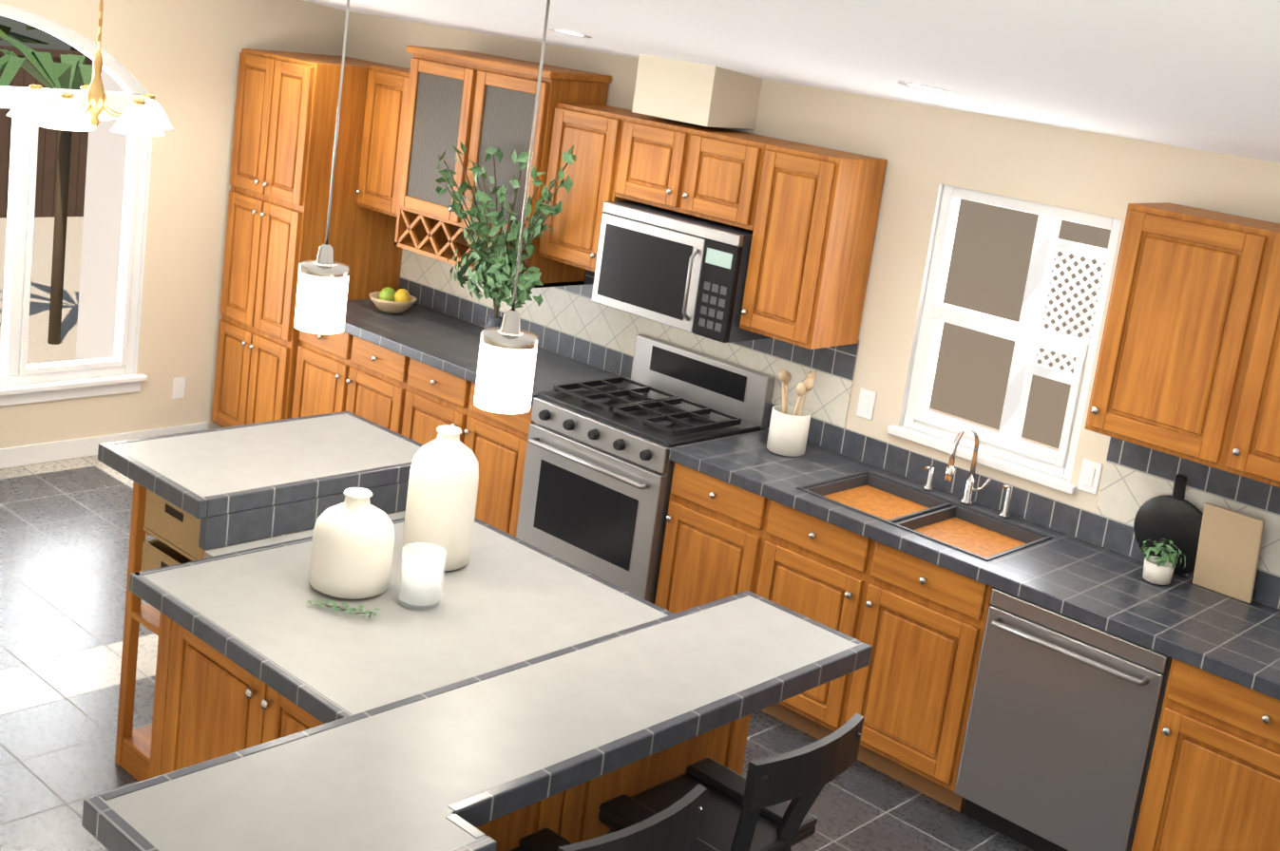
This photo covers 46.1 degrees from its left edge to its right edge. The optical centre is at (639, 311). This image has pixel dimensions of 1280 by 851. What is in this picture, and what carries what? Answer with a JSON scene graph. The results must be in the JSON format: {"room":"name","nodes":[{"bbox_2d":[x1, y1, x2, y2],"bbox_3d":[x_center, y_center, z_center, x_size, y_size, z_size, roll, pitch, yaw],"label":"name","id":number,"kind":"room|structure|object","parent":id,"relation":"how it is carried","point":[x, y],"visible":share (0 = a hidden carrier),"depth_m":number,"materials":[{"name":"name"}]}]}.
{"room":"kitchen","nodes":[
{"label":"kitchen","id":0,"kind":"room"},
{"bbox_2d":[0,0,345,448],"bbox_3d":[-3.061,-0.832,6.881,0.160,3.250,4.250,17,15,40],"label":"wall","id":1,"kind":"structure","parent":0,"point":[179,60],"depth_m":7.67,"materials":[{"name":"beige paint"}]},
{"bbox_2d":[0,3,149,406],"bbox_3d":[-3.132,-0.469,6.859,0.150,1.905,1.980,17,15,40],"label":"window","id":2,"kind":"structure","parent":1,"relation":"in","point":[22,381],"depth_m":7.28,"materials":[{"name":"white wood"}]},
{"bbox_2d":[0,421,208,468],"bbox_3d":[-3.433,0.739,6.880,0.014,0.100,3.280,17,15,40],"label":"baseboard","id":3,"kind":"structure","parent":1,"relation":"attached to","point":[42,452],"depth_m":7.50,"materials":[{"name":"white wood"}]},
{"bbox_2d":[171,377,186,399],"bbox_3d":[-2.421,0.401,7.902,0.006,0.115,0.070,17,15,40],"label":"electrical outlet","id":4,"kind":"object","parent":1,"relation":"attached to","point":[179,387],"visible":1,"depth_m":7.90,"materials":[{"name":"white plastic"}]},
{"bbox_2d":[303,0,580,49],"bbox_3d":[-2.348,-1.392,6.072,1.990,0.465,4.410,17,15,40],"label":"ceiling","id":5,"kind":"structure","parent":0,"point":[392,9],"depth_m":7.00,"materials":[{"name":"white paint"}]},
{"bbox_2d":[6,0,172,136],"bbox_3d":[-2.150,-1.109,6.044,0.647,0.752,0.628,17,15,40],"label":"chandelier","id":6,"kind":"object","parent":5,"relation":"hanging from","point":[144,116],"visible":1,"depth_m":5.98,"materials":[{"name":"white glass"}]},
{"bbox_2d":[0,455,1034,850],"bbox_3d":[-0.268,1.693,4.619,8.580,0.050,4.390,17,15,40],"label":"floor","id":7,"kind":"structure","parent":0,"point":[65,531],"depth_m":5.33,"materials":[{"name":"grey tile"}]},
{"bbox_2d":[211,48,401,427],"bbox_3d":[-1.734,-0.270,7.895,0.650,2.100,0.689,17,15,40],"label":"pantry","id":8,"kind":"object","parent":7,"relation":"on","point":[284,129],"visible":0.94,"depth_m":7.59,"materials":[{"name":"brown wood"}]},
{"bbox_2d":[291,330,417,438],"bbox_3d":[-1.210,0.509,7.525,0.941,0.865,0.619,17,15,40],"label":"base cabinet","id":9,"kind":"object","parent":7,"relation":"on","point":[410,372],"depth_m":7.25,"materials":[{"name":"brown wood"}]},
{"bbox_2d":[409,362,534,537],"bbox_3d":[-0.632,0.690,7.009,0.943,0.865,0.619,17,15,40],"label":"base cabinet","id":10,"kind":"object","parent":7,"relation":"on","point":[498,442],"depth_m":6.65,"materials":[{"name":"brown wood"}]},
{"bbox_2d":[343,298,623,404],"bbox_3d":[-0.867,0.159,7.172,1.738,0.044,0.633,17,15,40],"label":"countertop","id":11,"kind":"structure","parent":10,"relation":"on","point":[443,341],"depth_m":7.08,"materials":[{"name":"grey tile"}]},
{"bbox_2d":[368,286,417,313],"bbox_3d":[-1.246,-0.059,7.583,0.240,0.115,0.240,17,15,40],"label":"fruit bowl","id":12,"kind":"object","parent":11,"relation":"on","point":[389,300],"visible":1,"depth_m":7.53,"materials":[{"name":"beige wood"}]},
{"bbox_2d":[435,141,576,342],"bbox_3d":[-0.677,-0.287,6.707,0.875,1.051,0.294,17,15,40],"label":"potted plant","id":13,"kind":"object","parent":11,"relation":"on","point":[497,278],"visible":0.96,"depth_m":6.67,"materials":[{"name":"green plant"}]},
{"bbox_2d":[81,457,870,850],"bbox_3d":[-0.868,1.205,3.945,2.280,1.010,1.806,17,15,40],"label":"kitchen island","id":14,"kind":"object","parent":7,"relation":"on","point":[243,658],"depth_m":3.96,"materials":[{"name":"beige stone"}]},
{"bbox_2d":[140,538,191,572],"bbox_3d":[-1.330,0.810,4.646,0.336,0.150,0.277,17,15,40],"label":"basket","id":15,"kind":"object","parent":14,"relation":"in","point":[157,554],"visible":0.19,"depth_m":4.63,"materials":[{"name":"cardboard"}]},
{"bbox_2d":[143,489,282,561],"bbox_3d":[-1.306,0.630,4.610,0.336,0.150,0.277,17,15,40],"label":"basket","id":16,"kind":"object","parent":14,"relation":"in","point":[172,526],"visible":0.21,"depth_m":4.51,"materials":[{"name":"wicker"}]},
{"bbox_2d":[100,411,423,514],"bbox_3d":[-1.129,0.465,4.745,0.566,0.054,0.920,17,15,40],"label":"island countertop","id":17,"kind":"structure","parent":14,"relation":"on","point":[220,468],"depth_m":4.64,"materials":[{"name":"beige stone"}]},
{"bbox_2d":[306,598,381,618],"bbox_3d":[-0.775,0.782,3.978,0.187,0.017,0.138,17,15,40],"label":"sprig","id":18,"kind":"object","parent":14,"relation":"on","point":[337,608],"visible":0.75,"depth_m":3.97,"materials":[{"name":"green plant"}]},
{"bbox_2d":[309,487,394,599],"bbox_3d":[-0.783,0.623,4.114,0.220,0.276,0.220,17,15,40],"label":"vase","id":19,"kind":"object","parent":14,"relation":"on","point":[353,544],"visible":1,"depth_m":4.04,"materials":[{"name":"beige ceramic"}]},
{"bbox_2d":[397,542,446,610],"bbox_3d":[-0.593,0.719,4.083,0.120,0.150,0.120,17,15,40],"label":"candle","id":20,"kind":"object","parent":14,"relation":"on","point":[421,580],"visible":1,"depth_m":4.04,"materials":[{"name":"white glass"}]},
{"bbox_2d":[401,424,478,572],"bbox_3d":[-0.574,0.533,4.363,0.200,0.406,0.200,17,15,40],"label":"vase","id":21,"kind":"object","parent":14,"relation":"on","point":[442,490],"visible":0.94,"depth_m":4.29,"materials":[{"name":"beige ceramic"}]},
{"bbox_2d":[85,591,872,850],"bbox_3d":[-0.161,0.900,3.226,0.520,0.049,1.900,17,15,40],"label":"island countertop","id":22,"kind":"structure","parent":14,"relation":"on","point":[413,773],"depth_m":3.07,"materials":[{"name":"beige stone"}]},
{"bbox_2d":[507,783,706,850],"bbox_3d":[-0.212,1.442,3.140,0.462,1.045,0.498,17,15,40],"label":"stool","id":23,"kind":"object","parent":7,"relation":"on","point":[676,827],"visible":1,"depth_m":2.95,"materials":[{"name":"black paint"}]},
{"bbox_2d":[515,334,775,604],"bbox_3d":[-0.018,0.757,6.395,0.760,1.135,0.704,17,15,40],"label":"stove","id":24,"kind":"object","parent":7,"relation":"on","point":[597,480],"visible":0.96,"depth_m":6.22,"materials":[{"name":"silver metal"}]},
{"bbox_2d":[654,456,783,613],"bbox_3d":[0.479,1.038,6.020,0.553,0.865,0.619,17,15,40],"label":"base cabinet","id":25,"kind":"object","parent":7,"relation":"on","point":[721,539],"depth_m":5.77,"materials":[{"name":"brown wood"}]},
{"bbox_2d":[598,713,863,850],"bbox_3d":[0.169,1.408,3.556,0.462,1.045,0.498,17,15,40],"label":"stool","id":26,"kind":"object","parent":7,"relation":"on","point":[755,811],"visible":0.96,"depth_m":3.47,"materials":[{"name":"black paint"}]},
{"bbox_2d":[760,478,1069,812],"bbox_3d":[0.941,1.183,5.607,1.011,0.865,0.619,17,15,40],"label":"base cabinet","id":27,"kind":"object","parent":7,"relation":"on","point":[904,576],"depth_m":5.29,"materials":[{"name":"brown wood"}]},
{"bbox_2d":[669,429,1279,695],"bbox_3d":[1.541,0.978,4.710,3.768,0.049,1.106,17,15,40],"label":"countertop","id":28,"kind":"structure","parent":27,"relation":"on","point":[1103,588],"depth_m":5.07,"materials":[{"name":"grey tile"}]},
{"bbox_2d":[766,368,815,457],"bbox_3d":[0.605,0.393,5.989,0.158,0.341,0.156,17,15,40],"label":"crock","id":29,"kind":"object","parent":28,"relation":"on","point":[789,430],"visible":1,"depth_m":5.95,"materials":[{"name":"beige ceramic"}]},
{"bbox_2d":[922,425,1012,519],"bbox_3d":[1.188,0.571,5.558,0.370,0.316,0.210,17,15,40],"label":"faucet","id":30,"kind":"object","parent":28,"relation":"on","point":[966,500],"visible":1,"depth_m":5.58,"materials":[{"name":"silver metal"}]},
{"bbox_2d":[1136,538,1185,585],"bbox_3d":[1.744,0.832,5.046,0.164,0.152,0.129,17,15,40],"label":"plant","id":31,"kind":"object","parent":28,"relation":"on","point":[1158,570],"visible":1,"depth_m":5.02,"materials":[{"name":"green plant"}]},
{"bbox_2d":[1133,474,1264,603],"bbox_3d":[1.873,0.742,5.065,0.081,0.357,0.444,-3,15,-42],"label":"cutting boards","id":32,"kind":"object","parent":28,"relation":"on","point":[1219,547],"visible":0.96,"depth_m":5.03,"materials":[{"name":"black paint"}]},
{"bbox_2d":[955,588,1172,850],"bbox_3d":[1.518,1.376,5.060,0.612,0.853,0.669,17,15,40],"label":"dishwasher","id":33,"kind":"object","parent":7,"relation":"on","point":[1062,725],"visible":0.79,"depth_m":4.83,"materials":[{"name":"grey metal"}]},
{"bbox_2d":[1130,649,1279,850],"bbox_3d":[1.992,1.518,4.639,0.675,0.865,0.666,17,15,40],"label":"base cabinet","id":34,"kind":"object","parent":7,"relation":"on","point":[1213,784],"depth_m":4.50,"materials":[{"name":"brown wood"}]},
{"bbox_2d":[344,11,1279,610],"bbox_3d":[0.913,-0.142,6.071,7.300,3.250,0.160,17,15,40],"label":"wall","id":35,"kind":"structure","parent":0,"point":[926,152],"depth_m":5.80,"materials":[{"name":"beige paint"}]},
{"bbox_2d":[355,65,410,217],"bbox_3d":[-1.164,-0.849,7.543,0.368,0.710,0.369,17,15,40],"label":"upper cabinet","id":36,"kind":"object","parent":35,"relation":"attached to","point":[383,134],"visible":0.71,"depth_m":7.43,"materials":[{"name":"brown wood"}]},
{"bbox_2d":[394,45,611,287],"bbox_3d":[-0.690,-0.698,7.093,1.008,0.975,0.409,17,15,40],"label":"upper cabinet","id":37,"kind":"object","parent":35,"relation":"attached to","point":[477,105],"visible":0.67,"depth_m":6.95,"materials":[{"name":"brown wood"}]},
{"bbox_2d":[537,102,659,272],"bbox_3d":[-0.170,-0.548,6.656,0.418,0.690,0.369,17,15,40],"label":"upper cabinet","id":38,"kind":"object","parent":35,"relation":"attached to","point":[592,134],"visible":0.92,"depth_m":6.53,"materials":[{"name":"brown wood"}]},
{"bbox_2d":[614,115,809,230],"bbox_3d":[0.281,-0.581,6.240,0.758,0.345,0.369,17,15,40],"label":"upper cabinet","id":39,"kind":"object","parent":35,"relation":"attached to","point":[713,174],"visible":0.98,"depth_m":6.11,"materials":[{"name":"brown wood"}]},
{"bbox_2d":[591,201,770,343],"bbox_3d":[0.207,-0.181,6.300,0.750,0.435,0.428,17,15,40],"label":"microwave","id":40,"kind":"object","parent":39,"relation":"attached to","point":[682,272],"visible":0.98,"depth_m":6.13,"materials":[{"name":"grey metal"}]},
{"bbox_2d":[631,54,761,129],"bbox_3d":[0.244,-0.961,6.298,0.420,0.320,0.308,17,15,40],"label":"chase","id":41,"kind":"object","parent":39,"relation":"on","point":[700,94],"depth_m":6.18,"materials":[{"name":"beige paint"}]},
{"bbox_2d":[739,144,887,349],"bbox_3d":[0.662,-0.262,5.916,0.358,0.740,0.369,17,15,40],"label":"upper cabinet","id":42,"kind":"object","parent":35,"relation":"attached to","point":[813,233],"visible":1,"depth_m":5.80,"materials":[{"name":"brown wood"}]},
{"bbox_2d":[399,248,1279,609],"bbox_3d":[1.040,0.405,5.881,6.296,0.475,0.010,17,15,40],"label":"backsplash","id":43,"kind":"structure","parent":35,"relation":"attached to","point":[576,323],"depth_m":6.05,"materials":[{"name":"beige tile"}]},
{"bbox_2d":[856,387,876,420],"bbox_3d":[0.902,0.369,6.007,0.074,0.116,0.009,17,15,40],"label":"electrical outlet","id":44,"kind":"object","parent":35,"relation":"attached to","point":[867,398],"depth_m":6.00,"materials":[{"name":"white plastic"}]},
{"bbox_2d":[887,184,1121,495],"bbox_3d":[1.369,0.079,5.610,0.800,1.000,0.130,17,15,40],"label":"window","id":45,"kind":"structure","parent":35,"relation":"in","point":[937,313],"depth_m":5.63,"materials":[{"name":"white wood"}]},
{"bbox_2d":[1077,458,1102,495],"bbox_3d":[1.607,0.589,5.378,0.074,0.116,0.009,17,15,40],"label":"electrical outlet","id":46,"kind":"object","parent":35,"relation":"attached to","point":[1089,476],"depth_m":5.37,"materials":[{"name":"white plastic"}]},
{"bbox_2d":[1084,202,1279,477],"bbox_3d":[1.833,0.073,4.890,0.546,0.765,0.339,17,15,40],"label":"upper cabinet","id":47,"kind":"object","parent":35,"relation":"attached to","point":[1188,366],"depth_m":4.76,"materials":[{"name":"brown wood"}]},
{"bbox_2d":[1247,324,1279,487],"bbox_3d":[2.151,0.172,4.607,0.620,0.765,0.339,17,15,40],"label":"upper cabinet","id":48,"kind":"object","parent":35,"relation":"attached to","point":[1265,467],"depth_m":4.60,"materials":[{"name":"brown wood"}]},
{"bbox_2d":[392,0,1279,163],"bbox_3d":[-0.308,-0.675,1.976,6.610,0.939,7.770,17,15,40],"label":"ceiling","id":49,"kind":"structure","parent":0,"point":[1203,75],"depth_m":3.57,"materials":[{"name":"white paint"}]},
{"bbox_2d":[293,0,349,334],"bbox_3d":[-0.832,-0.458,4.112,0.140,1.036,0.140,17,15,40],"label":"pendant light","id":50,"kind":"object","parent":49,"relation":"hanging from","point":[322,293],"visible":1,"depth_m":4.14,"materials":[{"name":"white glass"}]},
{"bbox_2d":[473,0,550,414],"bbox_3d":[-0.270,-0.275,3.571,0.140,1.039,0.140,17,15,40],"label":"pendant light","id":51,"kind":"object","parent":49,"relation":"hanging from","point":[506,362],"visible":1,"depth_m":3.60,"materials":[{"name":"white glass"}]},
{"bbox_2d":[547,27,592,38],"bbox_3d":[-0.269,-1.065,5.749,0.176,0.022,0.175,17,15,40],"label":"recessed light","id":52,"kind":"object","parent":49,"relation":"in","point":[568,32],"visible":1,"depth_m":5.75,"materials":[{"name":"white"}]},
{"bbox_2d":[897,81,953,94],"bbox_3d":[0.894,-0.701,4.712,0.176,0.022,0.175,17,15,40],"label":"recessed light","id":53,"kind":"object","parent":49,"relation":"in","point":[926,87],"visible":0.98,"depth_m":4.72,"materials":[{"name":"white"}]},
{"label":"outside","id":54,"kind":"structure","parent":0,"visible":0},
{"bbox_2d":[0,216,1058,452],"bbox_3d":[-0.024,1.567,9.339,70.000,0.200,65.000,17,15,40],"label":"ground","id":55,"kind":"structure","parent":54,"point":[40,350],"depth_m":13.87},
{"bbox_2d":[0,23,78,51],"bbox_3d":[-8.464,-7.496,20.066,9.266,11.022,22.607,17,15,40],"label":"trees","id":56,"kind":"object","parent":55,"relation":"on","point":[5,30],"visible":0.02,"depth_m":20.74,"materials":[{"name":"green plant"}]},
{"bbox_2d":[0,45,92,217],"bbox_3d":[-7.508,-1.989,16.594,0.160,1.930,32.000,17,15,40],"label":"fence","id":57,"kind":"object","parent":55,"relation":"on","point":[47,172],"depth_m":17.36,"materials":[{"name":"wood"}]},
{"bbox_2d":[0,32,92,344],"bbox_3d":[-4.630,-0.938,12.009,1.942,2.432,2.013,17,15,40],"label":"palm","id":58,"kind":"object","parent":55,"relation":"on","point":[70,71],"visible":0.48,"depth_m":11.95,"materials":[{"name":"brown plant"}]},
{"bbox_2d":[75,60,128,360],"bbox_3d":[-2.441,-0.884,11.731,1.030,3.000,3.450,17,15,40],"label":"shed","id":59,"kind":"object","parent":55,"relation":"on","point":[103,212],"visible":0.08,"depth_m":10.68,"materials":[{"name":"white"}]},
{"bbox_2d":[929,198,1110,448],"bbox_3d":[6.630,0.873,10.385,22.000,2.450,0.100,17,15,40],"label":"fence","id":60,"kind":"object","parent":55,"relation":"on","point":[990,257],"depth_m":13.43,"materials":[{"name":"beige"}]},
{"bbox_2d":[998,214,1107,439],"bbox_3d":[2.535,0.695,6.888,5.500,3.120,3.050,17,15,40],"label":"lattice panel","id":61,"kind":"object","parent":55,"relation":"on","point":[1048,245],"visible":0.23,"depth_m":8.87,"materials":[{"name":"white wood"}]}
]}

